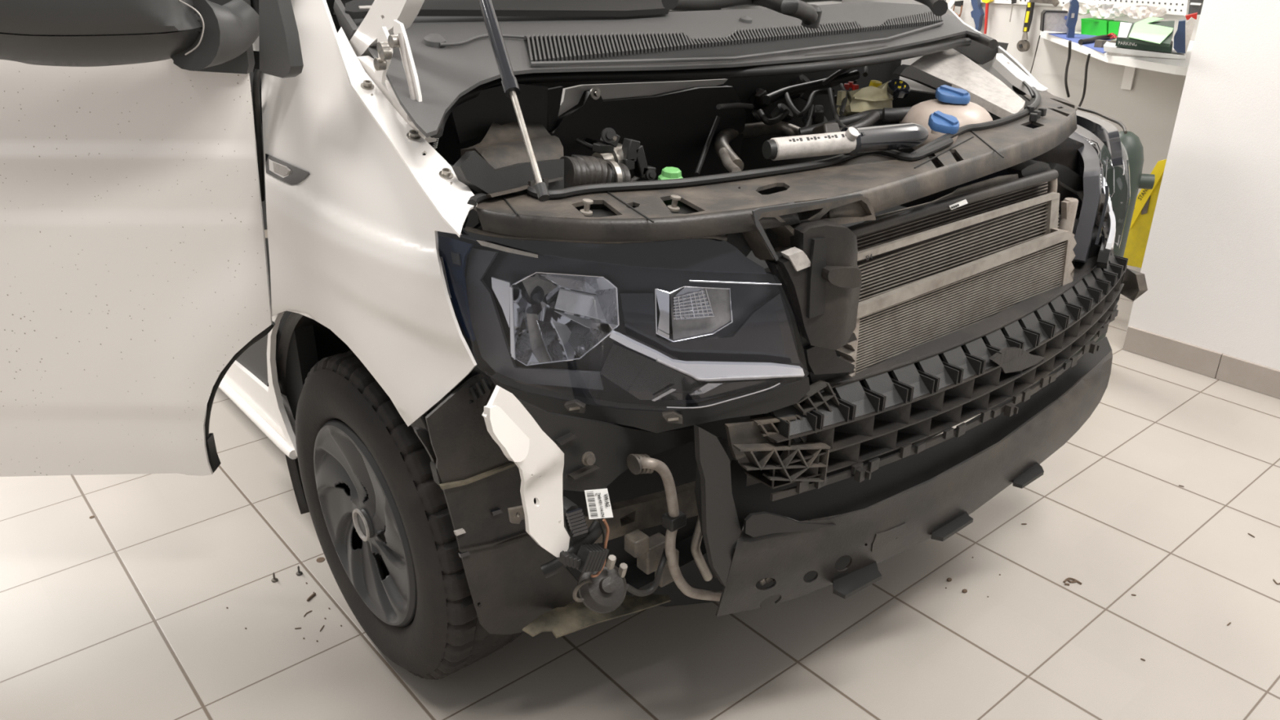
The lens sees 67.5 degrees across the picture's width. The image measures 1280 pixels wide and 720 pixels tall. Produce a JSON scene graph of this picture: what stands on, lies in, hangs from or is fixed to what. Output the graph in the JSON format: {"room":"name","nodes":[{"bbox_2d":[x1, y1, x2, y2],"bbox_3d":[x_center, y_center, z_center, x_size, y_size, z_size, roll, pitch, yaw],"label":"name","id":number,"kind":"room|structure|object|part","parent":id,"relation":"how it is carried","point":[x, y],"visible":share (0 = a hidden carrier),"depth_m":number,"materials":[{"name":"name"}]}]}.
{"room":"auto repair garage","nodes":[
{"label":"auto repair garage","id":0,"kind":"room"},
{"bbox_2d":[0,265,1279,719],"bbox_3d":[-0.801,0.416,2.544,11.000,0.050,13.000,-19,31,-36],"label":"floor","id":1,"kind":"structure","parent":0,"point":[121,612],"depth_m":2.15,"materials":[{"name":"tile"}]},
{"bbox_2d":[271,572,277,582],"bbox_3d":[-0.861,0.509,2.251,0.015,0.023,0.015,-19,31,-36],"label":"screw","id":2,"kind":"object","parent":1,"relation":"on","point":[274,579],"visible":1,"depth_m":2.25,"materials":[{"name":"metal"}]},
{"bbox_2d":[296,565,302,575],"bbox_3d":[-0.811,0.499,2.275,0.015,0.023,0.015,-19,31,-36],"label":"screw","id":3,"kind":"object","parent":1,"relation":"on","point":[299,572],"visible":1,"depth_m":2.27,"materials":[{"name":"metal"}]},
{"bbox_2d":[306,592,315,601],"bbox_3d":[-0.755,0.544,2.198,0.007,0.006,0.028,9,26,19],"label":"twig","id":4,"kind":"object","parent":1,"relation":"on","point":[309,597],"visible":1,"depth_m":2.20,"materials":[{"name":"brown wood"}]},
{"bbox_2d":[315,556,324,562],"bbox_3d":[-0.777,0.486,2.330,0.020,0.002,0.020,-19,31,-36],"label":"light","id":5,"kind":"object","parent":1,"relation":"on","point":[319,559],"visible":1,"depth_m":2.33,"materials":[{"name":"brown"}]},
{"bbox_2d":[0,0,1147,679],"bbox_3d":[-1.162,-1.148,3.149,3.294,2.277,5.092,-19,31,-36],"label":"van","id":6,"kind":"object","parent":1,"relation":"on","point":[522,303],"visible":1,"depth_m":1.66,"materials":[{"name":"white paint"}]},
{"bbox_2d":[0,26,202,66],"bbox_3d":[-0.918,-0.506,1.548,0.451,0.070,0.156,0,25,-1],"label":"mirror","id":7,"kind":"object","parent":6,"relation":"attached to","point":[65,46],"depth_m":1.50,"materials":[{"name":"grey plastic"}]},
{"bbox_3d":[-1.339,-0.200,1.836,1.347,1.052,0.044,1,25,1],"label":"door","id":8,"kind":"part","parent":6,"relation":"part of","materials":[{"name":"white paint"}]},
{"bbox_3d":[-0.904,0.199,2.026,0.013,0.084,0.030,0,25,0],"label":"door edge trim","id":9,"kind":"part","parent":6,"relation":"part of","materials":[{"name":"black plastic"}]},
{"bbox_2d":[173,0,254,74],"bbox_3d":[-0.738,-0.591,1.652,0.151,0.184,0.030,0,25,0],"label":"mirror","id":10,"kind":"object","parent":6,"relation":"attached to","point":[244,64],"depth_m":1.67,"materials":[{"name":"grey plastic"}]},
{"bbox_3d":[-0.705,-0.552,1.593,0.119,0.118,0.152,6,25,13],"label":"mirror arm","id":11,"kind":"part","parent":6,"relation":"part of","materials":[{"name":"grey plastic"}]},
{"bbox_3d":[-0.895,-0.038,2.215,0.020,0.195,0.351,-19,31,-36],"label":"step trim","id":12,"kind":"part","parent":6,"relation":"part of","materials":[{"name":"black plastic"}]},
{"bbox_3d":[-0.915,0.069,2.282,0.030,0.158,0.550,-19,31,-36],"label":"sill","id":13,"kind":"part","parent":6,"relation":"part of","materials":[{"name":"white paint"}]},
{"bbox_3d":[-0.563,-0.524,1.471,0.020,0.171,0.138,-19,31,-36],"label":"pillar trim","id":14,"kind":"part","parent":6,"relation":"part of","materials":[{"name":"grey plastic"}]},
{"bbox_2d":[349,0,424,57],"bbox_3d":[-0.406,-0.540,1.493,0.030,0.162,0.264,-19,31,-36],"label":"hinge","id":15,"kind":"object","parent":6,"relation":"attached to","point":[382,13],"depth_m":1.49,"materials":[{"name":"white paint"}]},
{"bbox_3d":[-0.244,-0.432,1.670,0.198,0.094,0.010,-19,31,-36],"label":"bay panel","id":16,"kind":"part","parent":6,"relation":"part of","materials":[{"name":"black plastic"}]},
{"bbox_3d":[-0.215,-0.653,1.773,0.687,0.046,0.068,-15,29,-31],"label":"wiper blade","id":17,"kind":"part","parent":6,"relation":"part of","materials":[{"name":"black plastic"}]},
{"bbox_3d":[-0.158,-0.096,1.432,0.032,0.033,0.039,-9,26,-20],"label":"bulb","id":18,"kind":"part","parent":6,"relation":"part of","materials":[{"name":"grey"}]},
{"bbox_3d":[-0.157,-0.057,1.410,0.216,0.198,0.022,9,26,19],"label":"frame","id":19,"kind":"part","parent":6,"relation":"part of","materials":[{"name":"grey"}]},
{"bbox_2d":[597,493,604,516],"bbox_3d":[-0.055,0.203,1.345,0.009,0.038,0.004,13,27,25],"label":"print","id":20,"kind":"object","parent":6,"relation":"attached to","point":[601,496],"depth_m":1.35,"materials":[{"name":"black"}]},
{"bbox_3d":[-0.029,0.094,1.421,0.350,0.196,0.010,-19,31,-36],"label":"frame panel","id":21,"kind":"part","parent":6,"relation":"part of","materials":[{"name":"black plastic"}]},
{"bbox_3d":[0.129,0.249,1.875,0.724,0.623,0.020,-19,31,-36],"label":"frame","id":22,"kind":"part","parent":6,"relation":"part of","materials":[{"name":"black"}]},
{"bbox_3d":[0.148,-0.653,1.904,1.590,0.129,0.560,-19,31,-36],"label":"cowl panel","id":23,"kind":"part","parent":6,"relation":"part of","materials":[{"name":"grey plastic"}]},
{"bbox_3d":[0.095,0.012,1.412,0.308,0.092,0.025,-3,25,-7],"label":"frame","id":24,"kind":"part","parent":6,"relation":"part of","materials":[{"name":"black"}]},
{"bbox_3d":[0.181,-0.559,1.850,1.448,0.036,0.267,-19,31,-36],"label":"seal rail","id":25,"kind":"part","parent":6,"relation":"part of","materials":[{"name":"black plastic"}]},
{"bbox_3d":[0.132,-0.435,1.940,0.022,0.097,0.144,9,26,19],"label":"support rod","id":26,"kind":"part","parent":6,"relation":"part of","materials":[{"name":"black plastic"}]},
{"bbox_3d":[0.108,-0.043,1.401,0.274,0.126,0.024,-3,25,-7],"label":"frame","id":27,"kind":"part","parent":6,"relation":"part of","materials":[{"name":"black"}]},
{"bbox_3d":[0.183,-0.500,1.887,0.024,0.040,0.198,11,27,23],"label":"support rod","id":28,"kind":"part","parent":6,"relation":"part of","materials":[{"name":"metal"}]},
{"bbox_3d":[0.164,-0.555,1.512,0.149,0.066,0.303,14,28,28],"label":"wiper arm","id":29,"kind":"part","parent":6,"relation":"part of","materials":[{"name":"black plastic"}]},
{"bbox_3d":[0.270,-0.195,1.456,0.219,0.077,0.007,-13,28,-26],"label":"guide frame","id":30,"kind":"part","parent":6,"relation":"part of","materials":[{"name":"black"}]},
{"bbox_3d":[0.236,0.110,1.477,0.051,0.041,0.006,-12,27,-25],"label":"support plate","id":31,"kind":"part","parent":6,"relation":"part of","materials":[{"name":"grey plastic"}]},
{"bbox_3d":[0.243,-0.192,1.389,0.212,0.087,0.082,-19,31,-36],"label":"guide frame","id":32,"kind":"part","parent":6,"relation":"part of","materials":[{"name":"black plastic"}]},
{"bbox_2d":[762,122,928,160],"bbox_3d":[0.337,-0.354,1.546,0.310,0.050,0.052,-12,27,-25],"label":"lamp","id":33,"kind":"object","parent":6,"relation":"on","point":[851,140],"visible":1,"depth_m":1.53,"materials":[{"name":"silver metal"}]},
{"bbox_2d":[788,132,865,142],"bbox_3d":[0.296,-0.352,1.511,0.141,0.004,0.005,-10,27,-21],"label":"print","id":34,"kind":"object","parent":33,"relation":"on","point":[833,136],"depth_m":1.51,"materials":[{"name":"black"}]},
{"bbox_3d":[0.404,-0.366,1.576,0.159,0.048,0.048,-10,27,-21],"label":"handle","id":35,"kind":"part","parent":33,"relation":"part of","materials":[{"name":"black"}]},
{"bbox_3d":[0.330,0.001,1.536,0.030,0.164,0.030,-19,31,-36],"label":"cooler tank","id":36,"kind":"part","parent":6,"relation":"part of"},
{"bbox_3d":[0.525,-0.677,1.786,0.038,0.047,0.264,-1,25,-2],"label":"wiper arm","id":37,"kind":"part","parent":6,"relation":"part of","materials":[{"name":"black plastic"}]},
{"bbox_3d":[0.643,-0.489,2.013,0.188,0.112,0.177,-19,31,-36],"label":"coolant tank","id":38,"kind":"part","parent":6,"relation":"part of","materials":[{"name":"plastic"}]},
{"bbox_3d":[0.560,-0.278,1.671,0.629,0.025,0.020,-19,31,-36],"label":"radiator tank","id":39,"kind":"part","parent":6,"relation":"part of","materials":[{"name":"black plastic"}]},
{"bbox_3d":[1.024,-0.790,2.667,0.075,0.004,0.828,4,25,8],"label":"wing panel","id":40,"kind":"part","parent":6,"relation":"part of","materials":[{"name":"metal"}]},
{"bbox_3d":[0.850,-0.169,1.938,0.092,0.212,0.030,-19,31,-36],"label":"cooler tank","id":41,"kind":"part","parent":6,"relation":"part of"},
{"bbox_3d":[0.930,-0.386,2.063,0.231,0.109,0.020,-19,31,-36],"label":"mounting arm","id":42,"kind":"part","parent":6,"relation":"part of","materials":[{"name":"black plastic"}]},
{"bbox_3d":[0.863,-0.277,1.936,0.028,0.098,0.028,-19,31,-36],"label":"receiver tank","id":43,"kind":"part","parent":6,"relation":"part of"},
{"bbox_3d":[1.013,-0.333,2.249,0.544,0.413,0.020,-19,31,-36],"label":"mounting panel","id":44,"kind":"part","parent":6,"relation":"part of","materials":[{"name":"black plastic"}]},
{"bbox_3d":[0.969,-0.225,2.087,0.275,0.221,0.020,-19,31,-36],"label":"mounting arm","id":45,"kind":"part","parent":6,"relation":"part of","materials":[{"name":"black plastic"}]},
{"bbox_3d":[0.990,-0.332,2.086,0.159,0.095,0.020,-19,31,-36],"label":"mounting arm","id":46,"kind":"part","parent":6,"relation":"part of","materials":[{"name":"black plastic"}]},
{"bbox_3d":[1.005,-0.306,2.117,0.262,0.092,0.170,-19,31,-36],"label":"frame","id":47,"kind":"part","parent":6,"relation":"part of","materials":[{"name":"black plastic"}]},
{"bbox_3d":[0.992,-0.351,2.085,0.233,0.126,0.151,-19,31,-36],"label":"frame","id":48,"kind":"part","parent":6,"relation":"part of","materials":[{"name":"black plastic"}]},
{"bbox_2d":[1062,130,1155,364],"bbox_3d":[1.563,-0.354,3.210,0.150,0.816,0.173,-19,31,-36],"label":"headlight assembly","id":49,"kind":"object","parent":6,"relation":"attached to","point":[1133,148],"visible":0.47,"depth_m":3.06,"materials":[{"name":"grey paint"}]},
{"bbox_3d":[1.601,-0.581,3.101,0.108,0.048,0.048,7,25,15],"label":"canister handle","id":50,"kind":"part","parent":49,"relation":"part of","materials":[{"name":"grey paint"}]},
{"bbox_2d":[1062,577,1081,586],"bbox_3d":[1.018,0.523,2.262,0.042,0.005,0.026,-3,25,-7],"label":"clump","id":51,"kind":"object","parent":1,"relation":"on","point":[1074,580],"visible":1,"depth_m":2.26,"materials":[{"name":"brown"}]},
{"bbox_2d":[1123,159,1166,267],"bbox_3d":[1.748,-0.472,3.670,0.095,0.650,0.578,-19,31,-36],"label":"sign","id":52,"kind":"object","parent":1,"relation":"on","point":[1146,199],"depth_m":3.54,"materials":[{"name":"yellow plastic"}]},
{"bbox_3d":[1.862,-0.606,3.508,0.030,0.271,0.098,-19,31,-36],"label":"step rail","id":53,"kind":"part","parent":52,"relation":"part of","materials":[{"name":"yellow plastic"}]},
{"bbox_2d":[946,0,1199,195],"bbox_3d":[2.156,-1.988,4.165,0.100,3.000,13.000,-19,31,-36],"label":"wall","id":54,"kind":"structure","parent":0,"point":[1148,110],"depth_m":4.44,"materials":[{"name":"grey paint"}]},
{"bbox_2d":[947,0,955,8],"bbox_3d":[1.578,-1.798,4.854,0.020,0.052,0.048,-19,31,-36],"label":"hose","id":55,"kind":"object","parent":54,"relation":"attached to","point":[951,3],"visible":0.55,"depth_m":4.84,"materials":[{"name":"white plastic"}]},
{"bbox_2d":[954,0,963,6],"bbox_3d":[1.605,-1.795,4.820,0.020,0.028,0.039,-19,31,-36],"label":"adapter","id":56,"kind":"object","parent":54,"relation":"attached to","point":[957,3],"visible":0.94,"depth_m":4.81,"materials":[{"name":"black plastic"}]},
{"bbox_2d":[952,4,962,16],"bbox_3d":[1.582,-1.737,4.774,0.006,0.061,0.052,-19,31,-36],"label":"wire","id":57,"kind":"object","parent":56,"relation":"hanging from","point":[954,5],"visible":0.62,"depth_m":4.76,"materials":[{"name":"brown"}]},
{"bbox_2d":[969,0,1190,16],"bbox_3d":[1.982,-1.729,4.389,0.035,0.224,1.099,-19,31,-36],"label":"pegboard","id":58,"kind":"object","parent":54,"relation":"attached to","point":[1180,7],"visible":0.64,"depth_m":4.19,"materials":[{"name":"white"}]},
{"bbox_2d":[970,0,984,31],"bbox_3d":[1.674,-1.729,4.768,0.030,0.169,0.078,-19,31,-36],"label":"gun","id":59,"kind":"object","parent":58,"relation":"hanging from","point":[977,14],"visible":0.97,"depth_m":4.75,"materials":[{"name":"blue plastic"}]},
{"bbox_2d":[982,0,993,34],"bbox_3d":[1.706,-1.708,4.735,0.030,0.177,0.051,-19,31,-36],"label":"screwdriver","id":60,"kind":"object","parent":58,"relation":"hanging from","point":[987,2],"visible":1,"depth_m":4.71,"materials":[{"name":"red plastic"}]},
{"bbox_2d":[1009,0,1016,22],"bbox_3d":[1.796,-1.691,4.613,0.015,0.118,0.020,-19,31,-36],"label":"screwdriver","id":61,"kind":"object","parent":58,"relation":"hanging from","point":[1013,2],"visible":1,"depth_m":4.60,"materials":[{"name":"black metal"}]},
{"bbox_2d":[1030,0,1059,6],"bbox_3d":[1.896,-1.680,4.490,0.020,0.034,0.140,-19,31,-36],"label":"bar","id":62,"kind":"object","parent":58,"relation":"attached to","point":[1055,2],"visible":1,"depth_m":4.47,"materials":[{"name":"metal"}]},
{"bbox_2d":[1016,1,1035,52],"bbox_3d":[1.848,-1.593,4.582,0.032,0.227,0.055,-19,31,-36],"label":"wrench","id":63,"kind":"object","parent":62,"relation":"hanging from","point":[1023,45],"visible":1,"depth_m":4.58,"materials":[{"name":"black metal"}]},
{"bbox_3d":[2.305,-1.541,4.038,0.020,0.167,0.041,-19,31,-36],"label":"frame","id":64,"kind":"part","parent":58,"relation":"part of","materials":[{"name":"white"}]},
{"bbox_2d":[1188,0,1204,14],"bbox_3d":[2.304,-1.512,3.963,0.060,0.166,0.070,-19,31,-36],"label":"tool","id":65,"kind":"object","parent":58,"relation":"attached to","point":[1195,6],"visible":0.83,"depth_m":3.96,"materials":[{"name":"grey plastic"}]},
{"bbox_2d":[1040,31,1194,89],"bbox_3d":[2.115,-1.085,3.753,0.918,0.230,1.700,-19,31,-36],"label":"workbench","id":66,"kind":"object","parent":54,"relation":"attached to","point":[1173,66],"visible":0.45,"depth_m":3.60,"materials":[{"name":"white"}]},
{"bbox_2d":[1030,35,1040,74],"bbox_3d":[1.815,-1.398,4.404,0.009,0.221,0.414,9,26,18],"label":"cord","id":67,"kind":"object","parent":66,"relation":"hanging from","point":[1039,35],"visible":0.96,"depth_m":4.26,"materials":[{"name":"rubber"}]},
{"bbox_2d":[1064,40,1071,97],"bbox_3d":[1.756,-1.191,3.933,0.027,0.263,0.329,13,28,26],"label":"cord","id":68,"kind":"object","parent":66,"relation":"hanging from","point":[1070,41],"visible":1,"depth_m":3.92,"materials":[{"name":"black plastic"}]},
{"bbox_2d":[1048,32,1111,53],"bbox_3d":[1.914,-1.326,3.997,0.214,0.003,0.751,2,25,5],"label":"mat","id":69,"kind":"object","parent":66,"relation":"on","point":[1077,37],"visible":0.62,"depth_m":4.13,"materials":[{"name":"blue"}]},
{"bbox_2d":[1040,9,1068,32],"bbox_3d":[1.872,-1.516,4.287,0.147,0.093,0.068,5,25,10],"label":"speaker","id":70,"kind":"object","parent":69,"relation":"on","point":[1054,20],"visible":0.82,"depth_m":4.27},
{"bbox_2d":[1065,0,1079,38],"bbox_3d":[1.857,-1.467,4.115,0.041,0.173,0.038,5,25,10],"label":"tool","id":71,"kind":"object","parent":69,"relation":"on","point":[1072,18],"visible":0.92,"depth_m":4.11,"materials":[{"name":"blue plastic"}]},
{"bbox_2d":[1078,34,1116,44],"bbox_3d":[1.914,-1.346,4.015,0.318,0.022,0.040,-21,32,-38],"label":"cutter","id":72,"kind":"object","parent":69,"relation":"on","point":[1091,40],"visible":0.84,"depth_m":3.97,"materials":[{"name":"black plastic"}]},
{"bbox_2d":[1093,39,1115,47],"bbox_3d":[1.870,-1.285,3.876,0.152,0.030,0.074,-19,31,-36],"label":"tool","id":73,"kind":"object","parent":69,"relation":"on","point":[1098,43],"visible":0.59,"depth_m":3.82,"materials":[{"name":"metal"}]},
{"bbox_2d":[1078,53,1090,106],"bbox_3d":[1.799,-1.124,3.871,0.018,0.248,0.284,11,27,22],"label":"cord","id":74,"kind":"object","parent":66,"relation":"hanging from","point":[1089,55],"visible":0.98,"depth_m":3.87,"materials":[{"name":"black plastic"}]},
{"bbox_2d":[1080,17,1114,35],"bbox_3d":[2.025,-1.482,4.259,0.117,0.070,0.129,-19,31,-36],"label":"storage bin","id":75,"kind":"object","parent":66,"relation":"on","point":[1090,26],"visible":0.9,"depth_m":4.25,"materials":[{"name":"green"}]},
{"bbox_2d":[1062,1,1096,15],"bbox_3d":[1.991,-1.596,4.346,0.072,0.057,0.138,-19,31,-36],"label":"plastic bag","id":76,"kind":"object","parent":75,"relation":"on","point":[1084,6],"visible":0.57,"depth_m":4.32,"materials":[{"name":"plastic"}]},
{"bbox_2d":[1089,2,1128,18],"bbox_3d":[2.072,-1.542,4.228,0.073,0.066,0.154,-19,31,-36],"label":"plastic bag","id":77,"kind":"object","parent":75,"relation":"on","point":[1113,10],"visible":0.94,"depth_m":4.21,"materials":[{"name":"plastic"}]},
{"bbox_2d":[1107,20,1127,35],"bbox_3d":[2.096,-1.458,4.217,0.070,0.063,0.080,-19,31,-36],"label":"storage bin","id":78,"kind":"object","parent":66,"relation":"on","point":[1113,25],"visible":0.56,"depth_m":4.19,"materials":[{"name":"green plastic"}]},
{"bbox_2d":[1120,4,1166,18],"bbox_3d":[2.160,-1.492,4.102,0.074,0.056,0.175,-19,31,-36],"label":"plastic bag","id":79,"kind":"object","parent":78,"relation":"on","point":[1139,11],"visible":0.98,"depth_m":4.08,"materials":[{"name":"plastic"}]},
{"bbox_2d":[1103,41,1186,59],"bbox_3d":[1.910,-1.172,3.622,0.284,0.033,0.164,13,27,25],"label":"binder","id":80,"kind":"object","parent":66,"relation":"on","point":[1111,49],"visible":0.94,"depth_m":3.57,"materials":[{"name":"white plastic"}]},
{"bbox_2d":[1115,20,1174,52],"bbox_3d":[1.803,-1.127,3.405,0.200,0.088,0.907,11,27,23],"label":"cardboard box","id":81,"kind":"object","parent":80,"relation":"on","point":[1166,45],"visible":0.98,"depth_m":3.53,"materials":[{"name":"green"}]},
{"bbox_2d":[1117,22,1131,37],"bbox_3d":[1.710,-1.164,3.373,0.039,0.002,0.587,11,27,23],"label":"paper sheet","id":82,"kind":"object","parent":81,"relation":"on","point":[1124,28],"visible":1,"depth_m":3.35,"materials":[{"name":"white paper"}]},
{"bbox_2d":[1128,16,1173,44],"bbox_3d":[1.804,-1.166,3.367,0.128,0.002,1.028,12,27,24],"label":"paper sheet","id":83,"kind":"object","parent":81,"relation":"on","point":[1143,30],"visible":1,"depth_m":3.27,"materials":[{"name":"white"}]},
{"bbox_2d":[1173,19,1185,53],"bbox_3d":[1.986,-1.187,3.510,0.049,0.112,0.060,13,27,25],"label":"magazine file","id":84,"kind":"object","parent":80,"relation":"on","point":[1179,46],"visible":0.97,"depth_m":3.49,"materials":[{"name":"blue plastic"}]},
{"bbox_2d":[1185,17,1195,54],"bbox_3d":[1.992,-1.178,3.486,0.030,0.133,0.020,13,27,25],"label":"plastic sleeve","id":85,"kind":"object","parent":80,"relation":"on","point":[1189,24],"visible":1,"depth_m":3.47,"materials":[{"name":"plastic"}]},
{"bbox_2d":[1185,12,1197,19],"bbox_3d":[2.131,-1.329,3.702,0.041,0.026,0.050,13,27,25],"label":"tray","id":86,"kind":"object","parent":66,"relation":"on","point":[1193,15],"visible":0.94,"depth_m":3.68,"materials":[{"name":"red plastic"}]},
{"bbox_2d":[1122,0,1279,369],"bbox_3d":[3.640,-0.513,0.949,0.110,3.000,5.670,-19,31,-36],"label":"wall","id":87,"kind":"structure","parent":0,"point":[1211,267],"depth_m":3.12,"materials":[{"name":"white paint"}]},
{"bbox_2d":[1122,325,1279,399],"bbox_3d":[3.478,0.771,1.635,0.014,0.090,5.316,-19,31,-36],"label":"baseboard","id":88,"kind":"structure","parent":87,"relation":"attached to","point":[1256,377],"depth_m":3.29,"materials":[{"name":"tile"}]}
]}

